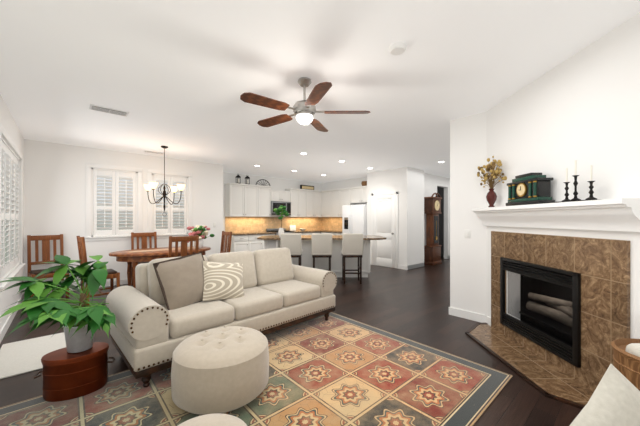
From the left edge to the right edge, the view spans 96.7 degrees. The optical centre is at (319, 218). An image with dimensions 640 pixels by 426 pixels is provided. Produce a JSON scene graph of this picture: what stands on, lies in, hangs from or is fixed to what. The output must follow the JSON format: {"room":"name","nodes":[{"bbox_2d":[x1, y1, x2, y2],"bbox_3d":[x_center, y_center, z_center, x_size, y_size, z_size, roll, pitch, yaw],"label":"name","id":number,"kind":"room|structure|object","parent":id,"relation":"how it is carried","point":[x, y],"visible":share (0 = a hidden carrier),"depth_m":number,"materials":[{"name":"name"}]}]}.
{"room":"living room","nodes":[
{"label":"living room","id":0,"kind":"room"},
{"bbox_2d":[0,94,23,330],"bbox_3d":[-2.512,-0.020,1.887,0.140,2.740,8.040,0,0,-42],"label":"wall","id":1,"kind":"structure","parent":0,"point":[11,128],"depth_m":3.74,"materials":[{"name":"white paint"}]},
{"bbox_2d":[0,292,24,342],"bbox_3d":[-2.501,1.298,1.991,0.014,0.105,7.900,0,0,-42],"label":"baseboard","id":2,"kind":"structure","parent":1,"relation":"attached to","point":[4,329],"depth_m":3.52,"materials":[{"name":"white"}]},
{"bbox_2d":[0,123,25,292],"bbox_3d":[-4.130,-0.118,3.800,0.115,1.833,2.160,0,0,-42],"label":"window","id":3,"kind":"structure","parent":1,"relation":"in","point":[11,182],"depth_m":3.78,"materials":[{"name":"white wood"}]},
{"bbox_2d":[24,139,222,289],"bbox_3d":[-3.907,-0.020,6.122,3.690,2.740,0.140,0,0,-42],"label":"wall","id":4,"kind":"structure","parent":0,"point":[54,188],"depth_m":5.41,"materials":[{"name":"white paint"}]},
{"bbox_2d":[44,279,127,293],"bbox_3d":[-3.793,1.298,6.121,3.520,0.105,0.014,0,0,-42],"label":"baseboard","id":5,"kind":"structure","parent":4,"relation":"attached to","point":[123,281],"depth_m":5.77,"materials":[{"name":"white"}]},
{"bbox_2d":[84,163,141,240],"bbox_3d":[-4.170,-0.329,5.801,1.000,1.513,0.115,0,0,-42],"label":"window","id":6,"kind":"structure","parent":4,"relation":"in","point":[112,207],"depth_m":5.78,"materials":[{"name":"white wood"}]},
{"bbox_2d":[147,169,191,238],"bbox_3d":[-3.405,-0.329,6.483,0.990,1.513,0.115,0,0,-42],"label":"window","id":7,"kind":"structure","parent":4,"relation":"in","point":[181,208],"depth_m":6.48,"materials":[{"name":"white wood"}]},
{"bbox_2d":[223,172,321,245],"bbox_3d":[-1.619,-0.020,9.634,4.680,2.740,0.140,0,0,-42],"label":"wall","id":8,"kind":"structure","parent":0,"point":[279,184],"depth_m":9.46,"materials":[{"name":"white paint"}]},
{"bbox_2d":[225,183,260,218],"bbox_3d":[-2.351,-0.560,8.663,0.975,0.980,0.326,0,0,-42],"label":"upper cabinet","id":9,"kind":"object","parent":8,"relation":"attached to","point":[249,212],"depth_m":8.50,"materials":[{"name":"white wood"}]},
{"bbox_2d":[261,187,272,218],"bbox_3d":[-1.882,-0.560,9.081,0.517,0.980,0.326,0,0,-42],"label":"upper cabinet","id":10,"kind":"object","parent":8,"relation":"attached to","point":[266,192],"depth_m":9.04,"materials":[{"name":"white wood"}]},
{"bbox_2d":[269,199,288,214],"bbox_3d":[-1.451,-0.355,9.421,0.563,0.430,0.392,0,0,-42],"label":"microwave","id":11,"kind":"object","parent":8,"relation":"attached to","point":[273,204],"depth_m":9.16,"materials":[{"name":"black metal"}]},
{"bbox_2d":[273,191,288,202],"bbox_3d":[-1.401,-0.760,9.510,0.760,0.360,0.326,0,0,-42],"label":"upper cabinet","id":12,"kind":"object","parent":8,"relation":"attached to","point":[281,196],"depth_m":9.41,"materials":[{"name":"white wood"}]},
{"bbox_2d":[289,203,292,214],"bbox_3d":[-1.168,-0.355,9.672,0.193,0.430,0.392,0,0,-42],"label":"upper cabinet","id":13,"kind":"object","parent":8,"relation":"attached to","point":[290,204],"depth_m":9.63,"materials":[{"name":"white wood"}]},
{"bbox_2d":[285,187,308,218],"bbox_3d":[-0.828,-0.560,10.020,0.764,0.980,0.326,0,0,-42],"label":"upper cabinet","id":14,"kind":"object","parent":8,"relation":"attached to","point":[299,198],"depth_m":9.94,"materials":[{"name":"white wood"}]},
{"bbox_2d":[309,191,312,218],"bbox_3d":[-0.455,-0.560,10.352,0.470,0.980,0.326,0,0,-42],"label":"upper cabinet","id":15,"kind":"object","parent":8,"relation":"attached to","point":[310,192],"depth_m":10.27,"materials":[{"name":"white wood"}]},
{"bbox_2d":[313,191,320,218],"bbox_3d":[-0.196,-0.560,10.548,0.414,0.980,0.379,0,0,-42],"label":"upper cabinet","id":16,"kind":"object","parent":8,"relation":"attached to","point":[316,194],"depth_m":10.47,"materials":[{"name":"white wood"}]},
{"bbox_2d":[0,257,593,425],"bbox_3d":[1.338,1.391,6.014,12.500,0.118,10.500,0,0,-42],"label":"floor","id":17,"kind":"structure","parent":0,"point":[413,304],"depth_m":3.19,"materials":[{"name":"brown wood"}]},
{"bbox_2d":[0,332,65,378],"bbox_3d":[-2.844,1.344,2.891,0.620,0.012,0.950,0,0,-42],"label":"floor mat","id":18,"kind":"object","parent":17,"relation":"on","point":[21,357],"visible":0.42,"depth_m":2.83,"materials":[{"name":"white fabric"}]},
{"bbox_2d":[27,234,68,297],"bbox_3d":[-4.658,0.812,4.875,0.497,1.075,0.460,0,0,38],"label":"dining chair","id":19,"kind":"object","parent":17,"relation":"on","point":[45,239],"visible":0.46,"depth_m":4.92,"materials":[{"name":"brown wood"}]},
{"bbox_2d":[34,342,114,401],"bbox_3d":[-1.904,1.187,2.228,0.493,0.326,0.284,0,0,-30],"label":"side table","id":20,"kind":"object","parent":17,"relation":"on","point":[67,375],"visible":0.9,"depth_m":2.13,"materials":[{"name":"brown wood"}]},
{"bbox_2d":[0,254,116,352],"bbox_3d":[-1.973,0.663,2.111,0.675,0.718,0.958,0,0,-42],"label":"plant","id":21,"kind":"object","parent":20,"relation":"on","point":[81,323],"visible":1,"depth_m":2.13,"materials":[{"name":"green plant"}]},
{"bbox_2d":[76,236,119,304],"bbox_3d":[-3.664,0.812,4.701,0.460,1.075,0.497,0,0,42],"label":"dining chair","id":22,"kind":"object","parent":17,"relation":"on","point":[112,274],"visible":0.48,"depth_m":4.65,"materials":[{"name":"brown wood"}]},
{"bbox_2d":[131,232,156,284],"bbox_3d":[-3.558,0.812,5.828,0.460,1.075,0.497,0,0,-42],"label":"dining chair","id":23,"kind":"object","parent":17,"relation":"on","point":[143,236],"visible":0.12,"depth_m":5.96,"materials":[{"name":"brown wood"}]},
{"bbox_2d":[109,225,214,287],"bbox_3d":[-2.978,0.734,5.449,1.722,1.232,1.100,0,0,-42],"label":"dining table","id":24,"kind":"object","parent":17,"relation":"on","point":[133,257],"visible":0.77,"depth_m":5.17,"materials":[{"name":"brown wood"}]},
{"bbox_2d":[168,235,198,257],"bbox_3d":[-2.403,0.812,4.892,0.460,1.075,0.497,0,0,-42],"label":"dining chair","id":25,"kind":"object","parent":17,"relation":"on","point":[183,240],"visible":0.17,"depth_m":4.72,"materials":[{"name":"brown wood"}]},
{"bbox_2d":[220,231,231,252],"bbox_3d":[-2.274,0.812,6.278,0.497,1.075,0.460,0,0,-42],"label":"dining chair","id":26,"kind":"object","parent":17,"relation":"on","point":[224,238],"visible":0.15,"depth_m":6.40,"materials":[{"name":"brown wood"}]},
{"bbox_2d":[226,235,252,251],"bbox_3d":[-2.428,0.905,8.407,0.518,0.890,0.606,0,0,-42],"label":"base cabinet","id":27,"kind":"object","parent":17,"relation":"on","point":[238,242],"depth_m":8.19,"materials":[{"name":"white wood"}]},
{"bbox_2d":[225,231,272,234],"bbox_3d":[-1.171,0.432,9.504,3.894,0.055,0.640,0,0,-42],"label":"countertop","id":28,"kind":"structure","parent":27,"relation":"on","point":[233,232],"depth_m":8.69,"materials":[{"name":"brown stone"}]},
{"bbox_2d":[297,227,308,230],"bbox_3d":[-0.613,0.381,10.008,0.281,0.075,0.280,0,0,-42],"label":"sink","id":29,"kind":"object","parent":28,"relation":"in","point":[298,228],"depth_m":10.34,"materials":[{"name":"silver metal"}]},
{"bbox_2d":[0,312,512,425],"bbox_3d":[-0.367,1.344,2.178,3.350,0.012,2.300,0,0,-42],"label":"rug","id":30,"kind":"object","parent":17,"relation":"on","point":[334,369],"visible":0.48,"depth_m":2.21,"materials":[{"name":"multicoloured fabric"}]},
{"bbox_2d":[178,413,246,425],"bbox_3d":[-0.516,1.127,1.241,0.468,0.420,0.468,0,0,-42],"label":"pouf","id":31,"kind":"object","parent":30,"relation":"on","point":[217,419],"visible":1,"depth_m":1.35,"materials":[{"name":"beige fabric"}]},
{"bbox_2d":[171,326,268,414],"bbox_3d":[-0.752,1.107,2.196,0.708,0.460,0.708,0,0,-42],"label":"ottoman","id":32,"kind":"object","parent":30,"relation":"on","point":[224,369],"visible":1,"depth_m":1.93,"materials":[{"name":"beige fabric"}]},
{"bbox_2d":[106,247,336,386],"bbox_3d":[-0.945,0.849,3.315,1.000,0.977,2.369,0,0,45],"label":"sofa","id":33,"kind":"object","parent":30,"relation":"on","point":[163,309],"visible":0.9,"depth_m":2.85,"materials":[{"name":"beige fabric"}]},
{"bbox_2d":[253,235,264,250],"bbox_3d":[-2.109,0.905,8.691,0.578,0.890,0.606,0,0,-42],"label":"base cabinet","id":34,"kind":"object","parent":17,"relation":"on","point":[257,244],"depth_m":8.51,"materials":[{"name":"white wood"}]},
{"bbox_2d":[273,231,296,234],"bbox_3d":[-1.292,0.888,9.387,0.889,0.924,0.634,0,0,-42],"label":"base cabinet","id":35,"kind":"object","parent":17,"relation":"on","point":[274,232],"depth_m":9.23,"materials":[{"name":"white wood"}]},
{"bbox_2d":[281,233,302,265],"bbox_3d":[-0.600,0.825,6.081,0.430,1.050,0.468,0,0,0],"label":"stool","id":36,"kind":"object","parent":17,"relation":"on","point":[291,242],"visible":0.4,"depth_m":5.86,"materials":[{"name":"beige fabric"}]},
{"bbox_2d":[305,231,312,234],"bbox_3d":[-0.598,0.905,10.037,0.497,0.890,0.606,0,0,-42],"label":"base cabinet","id":37,"kind":"object","parent":17,"relation":"on","point":[306,232],"depth_m":9.82,"materials":[{"name":"white wood"}]},
{"bbox_2d":[264,241,369,276],"bbox_3d":[-0.060,0.905,6.820,2.452,0.890,0.960,0,0,0],"label":"kitchen island","id":38,"kind":"object","parent":17,"relation":"on","point":[272,241],"depth_m":6.54,"materials":[{"name":"white wood"}]},
{"bbox_2d":[257,237,385,240],"bbox_3d":[0.040,0.440,6.800,2.920,0.040,1.120,0,0,0],"label":"island countertop","id":39,"kind":"structure","parent":38,"relation":"on","point":[259,238],"depth_m":6.32,"materials":[{"name":"stone"}]},
{"bbox_2d":[312,233,331,270],"bbox_3d":[0.040,0.825,6.081,0.430,1.050,0.468,0,0,0],"label":"stool","id":40,"kind":"object","parent":17,"relation":"on","point":[321,245],"visible":0.88,"depth_m":5.87,"materials":[{"name":"beige fabric"}]},
{"bbox_2d":[333,231,340,234],"bbox_3d":[0.869,0.905,9.686,0.605,0.890,0.448,0,0,-42],"label":"base cabinet","id":41,"kind":"object","parent":17,"relation":"on","point":[334,232],"depth_m":9.57,"materials":[{"name":"white wood"}]},
{"bbox_2d":[341,233,362,283],"bbox_3d":[0.680,0.825,6.081,0.430,1.050,0.468,0,0,0],"label":"stool","id":42,"kind":"object","parent":17,"relation":"on","point":[352,245],"visible":1,"depth_m":5.88,"materials":[{"name":"beige fabric"}]},
{"bbox_2d":[341,203,366,234],"bbox_3d":[1.282,0.453,9.105,0.723,1.794,0.890,0,0,-42],"label":"refrigerator","id":43,"kind":"object","parent":17,"relation":"on","point":[353,216],"depth_m":8.83,"materials":[{"name":"white metal"}]},
{"bbox_2d":[424,193,441,265],"bbox_3d":[3.378,0.285,8.535,0.580,2.130,0.320,0,0,-42],"label":"grandfather clock","id":44,"kind":"object","parent":17,"relation":"on","point":[432,246],"visible":0.96,"depth_m":8.41,"materials":[{"name":"brown wood"}]},
{"bbox_2d":[569,364,639,425],"bbox_3d":[1.430,1.025,1.320,0.460,0.460,0.140,44,-10,10],"label":"pillow","id":45,"kind":"object","parent":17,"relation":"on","point":[614,400],"visible":1,"depth_m":1.32,"materials":[{"name":"beige fabric"}]},
{"bbox_2d":[611,338,639,390],"bbox_3d":[1.920,1.036,1.580,0.430,0.627,0.430,0,0,0],"label":"basket","id":46,"kind":"object","parent":17,"relation":"on","point":[626,354],"visible":0.6,"depth_m":1.62,"materials":[{"name":"wicker"}]},
{"bbox_2d":[0,0,639,182],"bbox_3d":[1.338,-1.440,6.014,12.500,0.100,10.500,0,0,-42],"label":"ceiling","id":47,"kind":"structure","parent":0,"point":[178,78],"depth_m":2.66,"materials":[{"name":"white paint"}]},
{"bbox_2d":[89,104,128,116],"bbox_3d":[-2.687,-1.380,3.633,0.400,0.020,0.200,0,0,-42],"label":"ceiling vent","id":48,"kind":"object","parent":47,"relation":"in","point":[108,110],"visible":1,"depth_m":3.60,"materials":[{"name":"white metal"}]},
{"bbox_2d":[143,150,163,154],"bbox_3d":[-3.455,-1.380,5.922,0.360,0.020,0.160,0,0,-42],"label":"ceiling vent","id":49,"kind":"object","parent":47,"relation":"in","point":[153,152],"visible":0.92,"depth_m":5.88,"materials":[{"name":"white"}]},
{"bbox_2d":[144,146,184,214],"bbox_3d":[-2.979,-0.720,5.449,0.615,1.338,0.611,0,0,-42],"label":"chandelier","id":50,"kind":"object","parent":47,"relation":"hanging from","point":[153,186],"visible":1,"depth_m":5.43,"materials":[{"name":"brown metal"}]},
{"bbox_2d":[240,77,369,131],"bbox_3d":[-0.195,-1.172,2.837,1.237,0.434,1.254,0,0,-42],"label":"ceiling fan","id":51,"kind":"object","parent":47,"relation":"hanging from","point":[304,110],"visible":1,"depth_m":2.77,"materials":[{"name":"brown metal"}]},
{"bbox_2d":[254,153,444,170],"bbox_3d":[1.471,-1.387,7.827,5.360,0.005,3.700,0,0,-42],"label":"recessed light","id":52,"kind":"object","parent":47,"relation":"in","point":[344,161],"visible":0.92,"depth_m":6.85,"materials":[{"name":"white"}]},
{"bbox_2d":[389,42,406,55],"bbox_3d":[0.628,-1.371,2.301,0.140,0.035,0.140,0,0,-42],"label":"smoke detector","id":53,"kind":"object","parent":47,"relation":"attached to","point":[397,48],"visible":0.98,"depth_m":2.27,"materials":[{"name":"white plastic"}]},
{"bbox_2d":[322,177,366,204],"bbox_3d":[1.037,-0.020,10.065,0.140,2.740,2.750,0,0,-42],"label":"wall","id":54,"kind":"structure","parent":0,"point":[355,182],"depth_m":10.14,"materials":[{"name":"white paint"}]},
{"bbox_2d":[321,191,332,218],"bbox_3d":[0.320,-0.560,10.472,0.378,0.980,0.543,0,0,-42],"label":"upper cabinet","id":55,"kind":"object","parent":54,"relation":"attached to","point":[326,196],"depth_m":10.37,"materials":[{"name":"white wood"}]},
{"bbox_2d":[333,188,348,218],"bbox_3d":[0.782,-0.560,9.993,0.325,0.980,1.022,0,0,-42],"label":"upper cabinet","id":56,"kind":"object","parent":54,"relation":"attached to","point":[341,195],"depth_m":9.90,"materials":[{"name":"white wood"}]},
{"bbox_2d":[367,167,423,267],"bbox_3d":[2.199,-0.020,8.355,0.900,2.740,1.350,0,0,-42],"label":"wall","id":57,"kind":"structure","parent":0,"point":[407,183],"depth_m":7.80,"materials":[{"name":"white paint"}]},
{"bbox_2d":[349,187,366,202],"bbox_3d":[1.445,-0.790,9.250,0.325,0.520,0.980,0,0,-42],"label":"upper cabinet","id":58,"kind":"object","parent":57,"relation":"attached to","point":[356,194],"depth_m":9.23,"materials":[{"name":"white wood"}]},
{"bbox_2d":[361,181,366,186],"bbox_3d":[1.458,-1.132,9.188,0.240,0.160,0.234,0,0,-42],"label":"decorative box","id":59,"kind":"object","parent":58,"relation":"on","point":[364,183],"depth_m":9.09,"materials":[{"name":"brown wood"}]},
{"bbox_2d":[371,191,397,268],"bbox_3d":[1.797,0.300,8.050,0.098,2.100,0.900,0,0,-42],"label":"pantry door","id":60,"kind":"structure","parent":57,"relation":"in","point":[384,214],"depth_m":8.04,"materials":[{"name":"white wood"}]},
{"bbox_2d":[370,261,407,269],"bbox_3d":[1.863,1.298,8.046,0.014,0.105,1.364,0,0,-42],"label":"baseboard","id":61,"kind":"structure","parent":57,"relation":"attached to","point":[399,266],"depth_m":7.64,"materials":[{"name":"white wood"}]},
{"bbox_2d":[408,264,420,269],"bbox_3d":[2.651,1.298,7.863,0.880,0.105,0.014,0,0,-42],"label":"baseboard","id":62,"kind":"structure","parent":57,"relation":"attached to","point":[410,266],"depth_m":7.73,"materials":[{"name":"white"}]},
{"bbox_2d":[424,173,449,258],"bbox_3d":[4.055,-0.020,9.466,3.350,2.740,0.140,0,0,-42],"label":"wall","id":63,"kind":"structure","parent":0,"point":[440,185],"depth_m":9.32,"materials":[{"name":"white paint"}]},
{"bbox_2d":[450,112,485,314],"bbox_3d":[4.694,-0.020,6.044,6.950,2.740,0.780,0,0,-42],"label":"wall","id":64,"kind":"structure","parent":0,"point":[467,195],"depth_m":3.85,"materials":[{"name":"white paint"}]},
{"bbox_2d":[464,230,469,237],"bbox_3d":[1.992,0.200,3.844,0.009,0.115,0.075,0,0,-42],"label":"light switch","id":65,"kind":"object","parent":64,"relation":"attached to","point":[466,233],"visible":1,"depth_m":3.85,"materials":[{"name":"white plastic"}]},
{"bbox_2d":[449,307,485,322],"bbox_3d":[1.986,1.298,3.848,0.014,0.105,0.484,0,0,-42],"label":"baseboard","id":66,"kind":"structure","parent":64,"relation":"attached to","point":[473,316],"depth_m":3.84,"materials":[{"name":"white wood"}]},
{"bbox_2d":[486,12,639,345],"bbox_3d":[2.485,-0.020,2.200,0.670,2.740,5.000,0,0,0],"label":"wall","id":67,"kind":"structure","parent":0,"point":[582,107],"depth_m":2.37,"materials":[{"name":"white paint"}]},
{"bbox_2d":[486,315,490,325],"bbox_3d":[2.143,1.297,2.275,0.014,0.105,2.850,0,0,0],"label":"baseboard","id":68,"kind":"structure","parent":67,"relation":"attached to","point":[488,320],"depth_m":3.61,"materials":[{"name":"white"}]},
{"bbox_2d":[471,198,639,231],"bbox_3d":[2.051,-0.025,2.755,0.195,0.220,1.830,0,0,0],"label":"mantel shelf","id":69,"kind":"object","parent":67,"relation":"attached to","point":[620,214],"visible":0.97,"depth_m":2.30,"materials":[{"name":"white wood"}]},
{"bbox_2d":[477,156,506,206],"bbox_3d":[2.041,-0.442,3.402,0.184,0.611,0.498,0,0,0],"label":"vase","id":70,"kind":"object","parent":69,"relation":"on","point":[491,196],"visible":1,"depth_m":3.37,"materials":[{"name":"red ceramic"}]},
{"bbox_2d":[506,173,554,205],"bbox_3d":[2.047,-0.288,2.800,0.156,0.303,0.460,0,0,0],"label":"mantel clock","id":71,"kind":"object","parent":69,"relation":"on","point":[529,188],"visible":1,"depth_m":2.69,"materials":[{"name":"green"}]},
{"bbox_2d":[552,160,601,202],"bbox_3d":[2.050,-0.302,2.270,0.130,0.330,0.340,0,0,0],"label":"candlesticks","id":72,"kind":"object","parent":69,"relation":"on","point":[575,193],"visible":0.92,"depth_m":2.26,"materials":[{"name":"black metal"}]},
{"bbox_2d":[491,231,629,390],"bbox_3d":[2.291,0.750,2.755,0.380,1.200,1.570,0,0,0],"label":"fireplace","id":73,"kind":"object","parent":67,"relation":"attached to","point":[592,319],"depth_m":2.43,"materials":[{"name":"tile"}]},
{"label":"outside","id":74,"kind":"structure","parent":0,"visible":0},
{"bbox_2d":[5,175,185,263],"bbox_3d":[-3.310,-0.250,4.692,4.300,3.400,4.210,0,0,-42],"label":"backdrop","id":75,"kind":"structure","parent":74,"point":[127,213],"depth_m":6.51,"materials":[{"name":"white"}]}
]}

